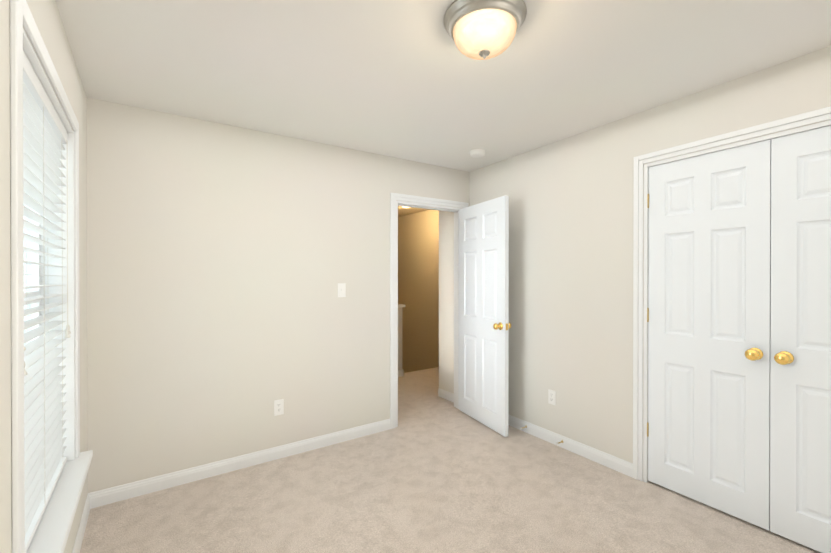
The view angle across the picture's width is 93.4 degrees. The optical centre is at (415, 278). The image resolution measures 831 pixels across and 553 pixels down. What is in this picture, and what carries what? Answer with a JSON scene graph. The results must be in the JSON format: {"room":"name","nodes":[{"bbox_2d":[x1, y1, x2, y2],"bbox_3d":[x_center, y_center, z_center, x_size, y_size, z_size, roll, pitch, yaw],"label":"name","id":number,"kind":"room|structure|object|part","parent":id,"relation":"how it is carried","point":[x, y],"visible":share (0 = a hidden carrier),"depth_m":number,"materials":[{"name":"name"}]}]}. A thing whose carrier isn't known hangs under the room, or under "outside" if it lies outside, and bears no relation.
{"room":"empty bedroom","nodes":[
{"label":"empty bedroom","id":0,"kind":"room"},
{"bbox_2d":[0,0,87,552],"bbox_3d":[-0.925,0.148,0.690,0.170,2.458,3.840,0,0,-35],"label":"wall","id":1,"kind":"structure","parent":0,"point":[47,19],"depth_m":1.00,"materials":[{"name":"paint"}]},
{"bbox_2d":[10,0,79,552],"bbox_3d":[-1.423,0.056,1.428,0.179,1.660,1.140,0,0,-35],"label":"window","id":2,"kind":"structure","parent":1,"relation":"in","point":[21,16],"depth_m":1.42,"materials":[{"name":"white wood"}]},
{"bbox_3d":[-1.476,0.084,1.392,0.004,1.484,0.910,0,0,-35],"label":"glass","id":3,"kind":"part","parent":2,"relation":"part of","materials":[{"name":"glass"}]},
{"bbox_2d":[23,50,70,552],"bbox_3d":[-1.394,0.085,1.448,0.078,1.558,0.970,0,0,-35],"label":"window blinds","id":4,"kind":"object","parent":2,"relation":"attached to","point":[45,135],"visible":0.71,"depth_m":1.47,"materials":[{"name":"white plastic"}]},
{"bbox_2d":[26,450,92,552],"bbox_3d":[-1.385,0.914,1.458,0.182,0.092,1.170,0,0,-35],"label":"window sill","id":5,"kind":"structure","parent":1,"relation":"attached to","point":[52,532],"depth_m":1.48,"materials":[{"name":"white wood"}]},
{"bbox_2d":[72,493,89,552],"bbox_3d":[-0.885,1.321,0.796,0.012,0.108,3.720,0,0,-35],"label":"baseboard","id":6,"kind":"structure","parent":1,"relation":"attached to","point":[80,533],"depth_m":2.06,"materials":[{"name":"white wood"}]},
{"bbox_2d":[87,97,468,492],"bbox_3d":[-0.749,0.136,3.217,3.330,2.463,0.120,0,0,-35],"label":"wall","id":7,"kind":"structure","parent":0,"point":[223,260],"depth_m":2.75,"materials":[{"name":"paint"}]},
{"bbox_2d":[89,419,390,508],"bbox_3d":[-1.084,1.314,2.911,2.085,0.106,0.012,0,0,-35],"label":"baseboard","id":8,"kind":"structure","parent":7,"relation":"attached to","point":[99,498],"depth_m":2.73,"materials":[{"name":"white wood"}]},
{"bbox_2d":[274,399,283,415],"bbox_3d":[-1.030,0.975,2.950,0.070,0.115,0.007,0,0,-35],"label":"electrical outlet","id":9,"kind":"object","parent":7,"relation":"attached to","point":[278,407],"visible":1,"depth_m":2.95,"materials":[{"name":"white plastic"}]},
{"bbox_2d":[338,283,345,296],"bbox_3d":[-0.607,0.100,3.232,0.070,0.115,0.016,0,0,-35],"label":"light switch","id":10,"kind":"object","parent":7,"relation":"attached to","point":[341,289],"visible":1,"depth_m":3.23,"materials":[{"name":"white plastic"}]},
{"bbox_2d":[390,193,468,428],"bbox_3d":[0.124,0.289,3.811,0.930,2.121,0.138,0,0,-35],"label":"door frame","id":11,"kind":"structure","parent":7,"relation":"attached to","point":[394,197],"depth_m":3.54,"materials":[{"name":"white wood"}]},
{"bbox_2d":[458,195,508,436],"bbox_3d":[0.577,0.319,3.615,0.105,2.028,0.758,0,0,-25],"label":"door","id":12,"kind":"structure","parent":7,"relation":"in","point":[483,268],"depth_m":3.56,"materials":[{"name":"white wood"}]},
{"bbox_3d":[0.693,0.409,3.319,0.070,0.066,0.066,0,0,-25],"label":"door knob","id":13,"kind":"part","parent":12,"relation":"part of","materials":[{"name":"gold metal"}]},
{"bbox_2d":[398,304,404,376],"bbox_3d":[-0.569,0.857,5.166,0.935,0.987,0.170,0,0,-35],"label":"wall","id":14,"kind":"structure","parent":0,"point":[400,369],"depth_m":5.34,"materials":[{"name":"paint"}]},
{"bbox_2d":[398,210,438,372],"bbox_3d":[-0.094,1.516,6.880,0.120,5.261,4.640,0,0,-35],"label":"wall","id":15,"kind":"structure","parent":0,"point":[418,265],"depth_m":6.49,"materials":[{"name":"paint"}]},
{"bbox_2d":[398,367,453,420],"bbox_3d":[-0.281,1.397,4.535,2.850,0.126,1.510,0,0,-35],"label":"floor","id":16,"kind":"structure","parent":0,"point":[418,393],"depth_m":4.49,"materials":[{"name":"beige carpet"}]},
{"bbox_2d":[55,0,830,216],"bbox_3d":[-0.634,-1.139,3.936,4.340,0.152,8.860,0,0,-35],"label":"ceiling","id":17,"kind":"structure","parent":0,"point":[405,79],"depth_m":1.98,"materials":[{"name":"paint"}]},
{"bbox_2d":[469,149,485,157],"bbox_3d":[0.537,-1.076,3.383,0.142,0.039,0.142,0,0,-35],"label":"smoke detector","id":18,"kind":"object","parent":17,"relation":"attached to","point":[476,153],"visible":1,"depth_m":3.34,"materials":[{"name":"white plastic"}]},
{"bbox_2d":[444,0,526,59],"bbox_3d":[0.287,-1.000,1.632,0.340,0.174,0.340,0,0,-35],"label":"ceiling light","id":19,"kind":"object","parent":17,"relation":"attached to","point":[481,29],"visible":1,"depth_m":1.55,"materials":[{"name":"white glass"}]},
{"bbox_3d":[0.287,-0.987,1.632,0.262,0.099,0.262,0,0,-35],"label":"lamp shade","id":20,"kind":"part","parent":19,"relation":"part of","materials":[{"name":"white glass"}]},
{"bbox_2d":[439,211,453,393],"bbox_3d":[0.427,0.122,4.331,0.130,2.442,0.380,0,0,-35],"label":"wall","id":21,"kind":"structure","parent":0,"point":[446,300],"depth_m":4.34,"materials":[{"name":"paint"}]},
{"bbox_2d":[438,388,453,402],"bbox_3d":[0.363,1.297,4.304,0.012,0.094,0.360,0,0,-35],"label":"baseboard return","id":22,"kind":"object","parent":21,"relation":"attached to","point":[446,395],"visible":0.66,"depth_m":4.33,"materials":[{"name":"white wood"}]},
{"bbox_2d":[80,407,820,552],"bbox_3d":[0.341,1.404,1.641,3.330,0.140,3.960,0,0,-35],"label":"floor carpet","id":23,"kind":"object","parent":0,"point":[452,480],"depth_m":2.30,"materials":[{"name":"beige carpet"}]},
{"bbox_2d":[469,46,830,462],"bbox_3d":[1.647,0.120,2.463,0.120,2.457,3.840,0,0,-33],"label":"wall","id":24,"kind":"structure","parent":0,"point":[570,336],"depth_m":2.90,"materials":[{"name":"paint"}]},
{"bbox_2d":[548,389,555,404],"bbox_3d":[1.110,0.969,3.183,0.007,0.115,0.070,0,0,-33],"label":"electrical outlet","id":25,"kind":"object","parent":24,"relation":"attached to","point":[552,397],"visible":1,"depth_m":3.18,"materials":[{"name":"white plastic"}]},
{"bbox_2d":[508,414,632,477],"bbox_3d":[1.009,1.296,3.337,0.012,0.099,1.686,0,0,-33],"label":"baseboard","id":26,"kind":"structure","parent":24,"relation":"attached to","point":[622,466],"depth_m":2.98,"materials":[{"name":"white wood"}]},
{"bbox_2d":[648,140,770,530],"bbox_3d":[1.675,0.300,2.296,0.103,2.053,0.609,0,0,-33],"label":"closet door","id":27,"kind":"structure","parent":24,"relation":"in","point":[709,322],"depth_m":2.27,"materials":[{"name":"white wood"}]},
{"bbox_3d":[1.794,0.405,2.079,0.068,0.066,0.066,0,0,-33],"label":"knob","id":28,"kind":"part","parent":27,"relation":"part of","materials":[{"name":"gold metal"}]},
{"bbox_2d":[633,106,830,482],"bbox_3d":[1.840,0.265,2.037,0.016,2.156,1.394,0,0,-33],"label":"trim","id":29,"kind":"structure","parent":24,"relation":"attached to","point":[800,120],"depth_m":2.58,"materials":[{"name":"white wood"}]},
{"bbox_2d":[770,126,830,552],"bbox_3d":[2.007,0.300,1.780,0.103,2.053,0.609,0,0,-33],"label":"closet door","id":30,"kind":"structure","parent":24,"relation":"in","point":[800,434],"depth_m":1.95,"materials":[{"name":"white wood"}]},
{"bbox_3d":[1.859,0.405,1.978,0.068,0.066,0.066,0,0,-33],"label":"knob","id":31,"kind":"part","parent":30,"relation":"part of","materials":[{"name":"gold metal"}]}
]}

